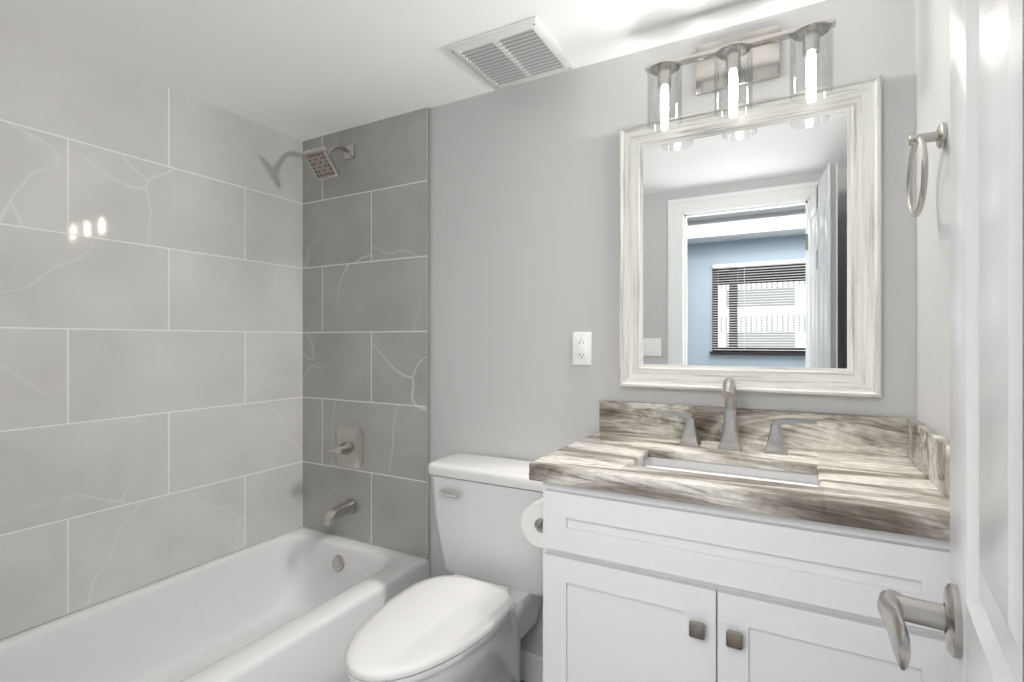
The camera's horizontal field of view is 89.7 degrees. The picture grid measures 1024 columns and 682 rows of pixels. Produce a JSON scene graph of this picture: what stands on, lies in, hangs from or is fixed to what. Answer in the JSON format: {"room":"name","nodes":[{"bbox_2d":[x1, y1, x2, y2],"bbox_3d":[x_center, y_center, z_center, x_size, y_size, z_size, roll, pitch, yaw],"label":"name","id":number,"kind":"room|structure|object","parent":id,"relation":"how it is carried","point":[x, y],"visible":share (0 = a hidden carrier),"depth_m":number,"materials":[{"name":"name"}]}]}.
{"room":"bathroom","nodes":[
{"label":"bathroom","id":0,"kind":"room"},
{"bbox_2d":[0,526,302,639],"bbox_3d":[-1.492,-0.005,1.699,0.120,2.590,1.820,0,0,29],"label":"wall","id":1,"kind":"structure","parent":0,"point":[141,586],"depth_m":1.84,"materials":[{"name":"grey tile"}]},
{"bbox_2d":[0,19,302,638],"bbox_3d":[-1.405,-0.035,1.720,0.012,1.830,1.676,0,0,29],"label":"tile","id":2,"kind":"structure","parent":1,"relation":"attached to","point":[151,331],"depth_m":1.82,"materials":[{"name":"grey tile"}]},
{"bbox_2d":[0,0,824,140],"bbox_3d":[-0.385,-1.100,1.159,2.581,0.300,1.940,0,0,29],"label":"ceiling","id":3,"kind":"structure","parent":0,"point":[302,70],"depth_m":1.62,"materials":[{"name":"white paint"}]},
{"bbox_2d":[447,16,574,88],"bbox_3d":[0.004,-0.943,1.716,0.323,0.014,0.308,0,0,29],"label":"ceiling vent","id":4,"kind":"object","parent":3,"relation":"in","point":[528,49],"visible":0.98,"depth_m":1.69,"materials":[{"name":"white plastic"}]},
{"bbox_2d":[303,0,915,655],"bbox_3d":[0.053,-0.005,1.956,2.581,2.590,0.120,0,0,29],"label":"wall","id":5,"kind":"structure","parent":0,"point":[523,230],"depth_m":1.82,"materials":[{"name":"grey paint"}]},
{"bbox_2d":[303,107,426,556],"bbox_3d":[-0.673,-0.035,2.280,0.756,1.830,0.012,0,0,29],"label":"tile","id":6,"kind":"structure","parent":5,"relation":"attached to","point":[365,291],"depth_m":2.24,"materials":[{"name":"grey tile"}]},
{"bbox_2d":[303,143,362,525],"bbox_3d":[-0.774,-0.049,2.214,0.164,1.656,0.201,0,0,29],"label":"shower fixtures","id":7,"kind":"object","parent":6,"relation":"attached to","point":[348,449],"visible":1,"depth_m":2.26,"materials":[{"name":"silver metal"}]},
{"bbox_2d":[427,107,429,557],"bbox_3d":[-0.340,-0.035,2.096,0.004,1.830,0.014,0,0,29],"label":"tile trim","id":8,"kind":"structure","parent":5,"relation":"attached to","point":[428,328],"depth_m":2.09,"materials":[{"name":"silver metal"}]},
{"bbox_2d":[520,650,542,681],"bbox_3d":[-0.413,1.188,1.174,0.735,0.105,1.700,0,0,29],"label":"baseboard","id":9,"kind":"structure","parent":5,"relation":"attached to","point":[531,667],"depth_m":1.86,"materials":[{"name":"white paint"}]},
{"bbox_2d":[573,332,591,364],"bbox_3d":[0.241,0.026,1.778,0.070,0.115,0.010,0,0,29],"label":"outlet","id":10,"kind":"object","parent":5,"relation":"attached to","point":[582,348],"visible":1,"depth_m":1.77,"materials":[{"name":"white plastic"}]},
{"bbox_2d":[645,18,835,130],"bbox_3d":[0.637,-0.779,1.476,0.490,0.261,0.155,0,0,29],"label":"sconce","id":11,"kind":"object","parent":5,"relation":"attached to","point":[732,64],"visible":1,"depth_m":1.48,"materials":[{"name":"silver metal"}]},
{"bbox_2d":[619,74,881,397],"bbox_3d":[0.666,-0.275,1.531,0.706,0.850,0.031,0,0,29],"label":"mirror","id":12,"kind":"object","parent":5,"relation":"attached to","point":[750,250],"visible":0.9,"depth_m":1.51,"materials":[{"name":"clear glass"}]},
{"bbox_2d":[916,0,949,440],"bbox_3d":[0.664,-0.005,0.513,0.120,2.590,1.820,0,0,29],"label":"wall","id":13,"kind":"structure","parent":0,"point":[932,232],"depth_m":1.17,"materials":[{"name":"grey paint"}]},
{"bbox_2d":[907,122,946,217],"bbox_3d":[0.881,-0.362,1.096,0.060,0.192,0.168,0,0,29],"label":"towel ring","id":14,"kind":"object","parent":13,"relation":"attached to","point":[939,136],"visible":1,"depth_m":1.08,"materials":[{"name":"silver metal"}]},
{"bbox_2d":[877,0,1023,681],"bbox_3d":[0.223,0.218,0.230,0.093,2.020,0.670,0,0,35],"label":"door","id":15,"kind":"structure","parent":13,"relation":"in","point":[977,616],"depth_m":0.36,"materials":[{"name":"white paint"}]},
{"bbox_3d":[-0.385,1.270,1.159,2.581,0.060,1.940,0,0,29],"label":"floor","id":16,"kind":"structure","parent":0,"visible":0},
{"bbox_2d":[0,527,429,681],"bbox_3d":[-1.071,1.060,1.542,0.766,0.360,1.682,0,0,29],"label":"bathtub","id":17,"kind":"object","parent":16,"relation":"on","point":[301,604],"visible":0.94,"depth_m":1.84,"materials":[{"name":"white ceramic"}]},
{"bbox_2d":[345,453,542,681],"bbox_3d":[-0.178,0.837,1.555,0.504,0.807,0.779,0,0,29],"label":"toilet","id":18,"kind":"object","parent":16,"relation":"on","point":[474,618],"visible":0.94,"depth_m":1.62,"materials":[{"name":"white ceramic"}]},
{"bbox_2d":[521,377,949,681],"bbox_3d":[0.492,0.670,1.323,0.959,1.140,0.563,0,0,29],"label":"bathroom vanity","id":19,"kind":"object","parent":16,"relation":"on","point":[730,541],"visible":0.96,"depth_m":1.11,"materials":[{"name":"white paint"}]}
]}

